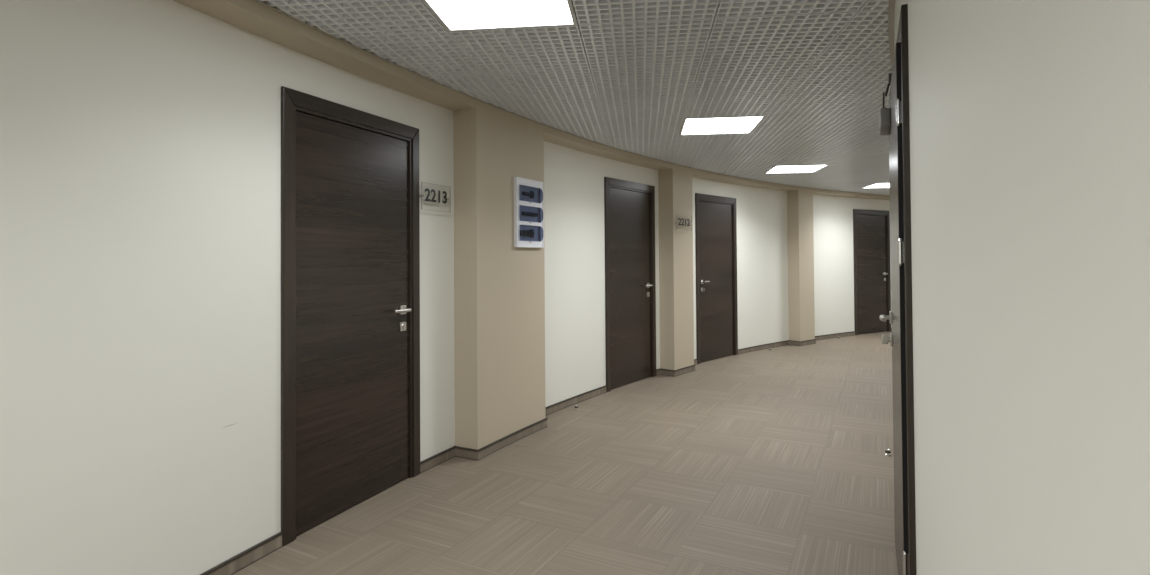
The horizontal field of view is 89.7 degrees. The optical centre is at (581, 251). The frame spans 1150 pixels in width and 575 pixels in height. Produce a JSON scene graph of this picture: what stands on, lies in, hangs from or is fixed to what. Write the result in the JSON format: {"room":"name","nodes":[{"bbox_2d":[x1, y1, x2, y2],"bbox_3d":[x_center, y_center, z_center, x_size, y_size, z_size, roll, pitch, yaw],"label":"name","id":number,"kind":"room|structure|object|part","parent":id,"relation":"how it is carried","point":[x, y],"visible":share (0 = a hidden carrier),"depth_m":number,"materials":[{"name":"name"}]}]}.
{"room":"office corridor","nodes":[
{"label":"office corridor","id":0,"kind":"room"},
{"bbox_2d":[233,331,897,574],"bbox_3d":[3.789,1.351,4.179,7.605,0.060,22.337,-1,-1,40],"label":"floor","id":1,"kind":"structure","parent":0,"point":[775,461],"depth_m":3.21,"materials":[{"name":"carpet"}]},
{"bbox_2d":[885,449,890,455],"bbox_3d":[1.998,1.308,3.762,0.036,0.039,0.036,0,-1,0],"label":"door stop","id":2,"kind":"object","parent":1,"relation":"on","point":[887,451],"visible":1,"depth_m":3.75,"materials":[{"name":"silver metal"}]},
{"bbox_2d":[0,0,1149,574],"bbox_3d":[3.888,-0.129,4.241,7.718,2.900,22.166,-1,-1,41],"label":"wall","id":3,"kind":"structure","parent":0,"point":[140,140],"depth_m":1.83,"materials":[{"name":"beige paint"}]},
{"bbox_2d":[281,86,419,545],"bbox_3d":[-1.202,0.296,3.080,0.154,2.090,0.955,-1,-1,23],"label":"door","id":4,"kind":"structure","parent":3,"relation":"in","point":[350,217],"depth_m":2.98,"materials":[{"name":"brown wood"}]},
{"bbox_3d":[-1.362,0.291,2.662,0.048,2.090,0.060,-1,-1,23],"label":"casing","id":5,"kind":"part","parent":4,"relation":"part of","materials":[{"name":"brown wood"}]},
{"bbox_3d":[-1.194,-0.713,3.087,0.048,0.072,0.955,-1,-1,23],"label":"head casing","id":6,"kind":"part","parent":4,"relation":"part of","materials":[{"name":"brown wood"}]},
{"bbox_3d":[-1.040,0.344,3.336,0.058,0.052,0.142,-1,-1,23],"label":"handle","id":7,"kind":"part","parent":4,"relation":"part of","materials":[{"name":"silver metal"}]},
{"bbox_3d":[-1.042,0.442,3.385,0.013,0.052,0.052,-1,-1,23],"label":"lock plate","id":8,"kind":"part","parent":4,"relation":"part of","materials":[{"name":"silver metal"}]},
{"bbox_3d":[-1.010,0.301,3.484,0.048,2.090,0.060,-1,-1,23],"label":"casing","id":9,"kind":"part","parent":4,"relation":"part of","materials":[{"name":"brown wood"}]},
{"bbox_2d":[419,182,450,212],"bbox_3d":[-0.919,-0.334,3.634,0.040,0.168,0.274,-1,-1,26],"label":"number plate","id":10,"kind":"object","parent":3,"relation":"attached to","point":[426,189],"visible":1,"depth_m":3.61,"materials":[{"name":"clear plastic"}]},
{"bbox_2d":[453,108,544,449],"bbox_3d":[-0.572,0.212,4.156,0.211,2.280,0.840,-1,-1,28],"label":"pilaster","id":11,"kind":"object","parent":3,"relation":"attached to","point":[499,286],"visible":0.86,"depth_m":3.92,"materials":[{"name":"beige paint"}]},
{"bbox_2d":[514,177,543,247],"bbox_3d":[-0.378,-0.278,4.273,0.055,0.505,0.352,-1,-1,29],"label":"sign","id":12,"kind":"object","parent":11,"relation":"attached to","point":[528,193],"visible":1,"depth_m":4.23,"materials":[{"name":"white plastic"}]},
{"bbox_2d":[173,0,889,199],"bbox_3d":[3.006,-0.986,4.858,5.402,0.084,21.836,-1,-1,40],"label":"trim","id":13,"kind":"structure","parent":3,"relation":"attached to","point":[250,16],"depth_m":3.08,"materials":[{"name":"beige paint"}]},
{"bbox_2d":[200,327,891,574],"bbox_3d":[2.989,1.303,4.854,5.276,0.066,21.808,-1,-1,40],"label":"baseboard","id":14,"kind":"structure","parent":3,"relation":"attached to","point":[236,563],"depth_m":3.81,"materials":[{"name":"wood"}]},
{"bbox_2d":[604,177,655,391],"bbox_3d":[0.500,0.325,6.011,0.154,2.090,0.955,-1,-1,37],"label":"door","id":15,"kind":"structure","parent":3,"relation":"in","point":[629,207],"depth_m":5.98,"materials":[{"name":"brown wood"}]},
{"bbox_3d":[0.244,0.322,5.644,0.048,2.090,0.060,-1,-1,37],"label":"casing","id":16,"kind":"part","parent":15,"relation":"part of","materials":[{"name":"brown wood"}]},
{"bbox_3d":[0.507,-0.683,6.015,0.048,0.072,0.955,-1,-1,37],"label":"head casing","id":17,"kind":"part","parent":15,"relation":"part of","materials":[{"name":"brown wood"}]},
{"bbox_3d":[0.784,0.328,6.357,0.048,2.090,0.060,-1,-1,37],"label":"casing","id":18,"kind":"part","parent":15,"relation":"part of","materials":[{"name":"brown wood"}]},
{"bbox_2d":[658,169,693,369],"bbox_3d":[1.075,0.234,6.570,0.207,2.280,0.435,-1,-1,40],"label":"pilaster","id":19,"kind":"object","parent":3,"relation":"attached to","point":[676,304],"visible":0.84,"depth_m":6.43,"materials":[{"name":"beige paint"}]},
{"bbox_2d":[675,215,691,230],"bbox_3d":[1.145,-0.315,6.477,0.040,0.168,0.327,-1,-1,40],"label":"number plate","id":20,"kind":"object","parent":19,"relation":"attached to","point":[676,222],"visible":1,"depth_m":6.45,"materials":[{"name":"clear plastic"}]},
{"bbox_2d":[695,193,737,363],"bbox_3d":[1.723,0.337,7.419,0.154,2.090,0.955,-1,-1,45],"label":"door","id":21,"kind":"structure","parent":3,"relation":"in","point":[715,216],"depth_m":7.40,"materials":[{"name":"brown wood"}]},
{"bbox_3d":[1.420,0.334,7.089,0.048,2.090,0.060,-1,-1,45],"label":"casing","id":22,"kind":"part","parent":21,"relation":"part of","materials":[{"name":"brown wood"}]},
{"bbox_3d":[1.728,-0.672,7.421,0.048,0.072,0.955,-1,-1,45],"label":"head casing","id":23,"kind":"part","parent":21,"relation":"part of","materials":[{"name":"brown wood"}]},
{"bbox_3d":[2.050,0.339,7.724,0.048,2.090,0.060,-1,-1,45],"label":"casing","id":24,"kind":"part","parent":21,"relation":"part of","materials":[{"name":"brown wood"}]},
{"bbox_2d":[787,190,814,340],"bbox_3d":[3.283,0.248,8.650,0.390,2.280,0.206,0,-1,-37],"label":"pilaster","id":25,"kind":"object","parent":3,"relation":"attached to","point":[799,202],"visible":0.83,"depth_m":8.54,"materials":[{"name":"beige paint"}]},
{"bbox_2d":[853,209,890,334],"bbox_3d":[4.926,0.347,9.826,0.955,2.090,0.154,0,-1,-29],"label":"door","id":26,"kind":"structure","parent":3,"relation":"in","point":[871,228],"depth_m":9.81,"materials":[{"name":"brown wood"}]},
{"bbox_3d":[4.542,0.347,9.597,0.060,2.090,0.048,0,-1,-29],"label":"casing","id":27,"kind":"part","parent":26,"relation":"part of","materials":[{"name":"brown wood"}]},
{"bbox_3d":[4.927,-0.662,9.826,0.955,0.072,0.048,0,-1,-29],"label":"head casing","id":28,"kind":"part","parent":26,"relation":"part of","materials":[{"name":"brown wood"}]},
{"bbox_3d":[5.327,0.347,10.026,0.060,2.090,0.048,0,-1,-29],"label":"casing","id":29,"kind":"part","parent":26,"relation":"part of","materials":[{"name":"brown wood"}]},
{"bbox_2d":[888,0,894,66],"bbox_3d":[4.359,-1.044,3.156,4.326,0.036,17.850,-1,-1,40],"label":"trim","id":30,"kind":"structure","parent":3,"relation":"attached to","point":[891,7],"depth_m":2.61,"materials":[{"name":"beige paint"}]},
{"bbox_2d":[879,4,916,574],"bbox_3d":[1.258,0.266,2.240,0.171,2.090,0.955,-1,-1,26],"label":"door","id":31,"kind":"structure","parent":3,"relation":"in","point":[894,121],"depth_m":1.89,"materials":[{"name":"brown wood"}]},
{"bbox_3d":[1.337,0.295,2.535,0.050,0.052,0.142,-1,-1,26],"label":"handle","id":32,"kind":"part","parent":31,"relation":"part of","materials":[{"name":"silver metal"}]},
{"bbox_3d":[1.362,0.393,2.572,0.040,0.052,0.052,-1,-1,26],"label":"lock plate","id":33,"kind":"part","parent":31,"relation":"part of","materials":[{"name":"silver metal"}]},
{"bbox_3d":[1.330,-0.680,2.510,0.040,0.160,0.104,-1,-1,26],"label":"closer arm","id":34,"kind":"part","parent":31,"relation":"part of","materials":[{"name":"grey metal"}]},
{"bbox_3d":[1.247,-0.742,2.256,0.038,0.072,0.955,-1,-1,26],"label":"head casing","id":35,"kind":"part","parent":31,"relation":"part of","materials":[{"name":"brown wood"}]},
{"bbox_3d":[1.056,0.262,1.841,0.038,2.090,0.060,-1,-1,26],"label":"casing","id":36,"kind":"part","parent":31,"relation":"part of","materials":[{"name":"brown wood"}]},
{"bbox_2d":[259,0,892,194],"bbox_3d":[3.555,-1.038,4.321,6.532,0.058,21.320,-1,-1,40],"label":"ceiling","id":37,"kind":"structure","parent":0,"point":[627,77],"depth_m":3.22,"materials":[{"name":"grey metal"}]},
{"bbox_2d":[422,0,577,31],"bbox_3d":[-0.343,-1.048,2.319,0.596,0.075,0.596,-1,-1,6],"label":"ceiling light","id":38,"kind":"object","parent":37,"relation":"attached to","point":[454,15],"visible":0.99,"depth_m":2.47,"materials":[{"name":"white plastic"}]},
{"bbox_2d":[679,116,765,135],"bbox_3d":[1.098,-1.026,4.583,0.596,0.075,0.596,-1,-1,6],"label":"ceiling light","id":39,"kind":"object","parent":37,"relation":"attached to","point":[742,124],"visible":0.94,"depth_m":4.59,"materials":[{"name":"white plastic"}]},
{"bbox_2d":[764,165,827,173],"bbox_3d":[2.538,-1.004,6.846,0.596,0.075,0.596,-1,-1,6],"label":"ceiling light","id":40,"kind":"object","parent":37,"relation":"attached to","point":[804,168],"visible":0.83,"depth_m":6.89,"materials":[{"name":"white plastic"}]},
{"bbox_2d":[863,183,889,187],"bbox_3d":[4.514,-0.996,8.452,0.596,0.075,0.596,-1,-1,6],"label":"ceiling light","id":41,"kind":"object","parent":37,"relation":"attached to","point":[877,185],"visible":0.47,"depth_m":8.53,"materials":[{"name":"white plastic"}]}
]}

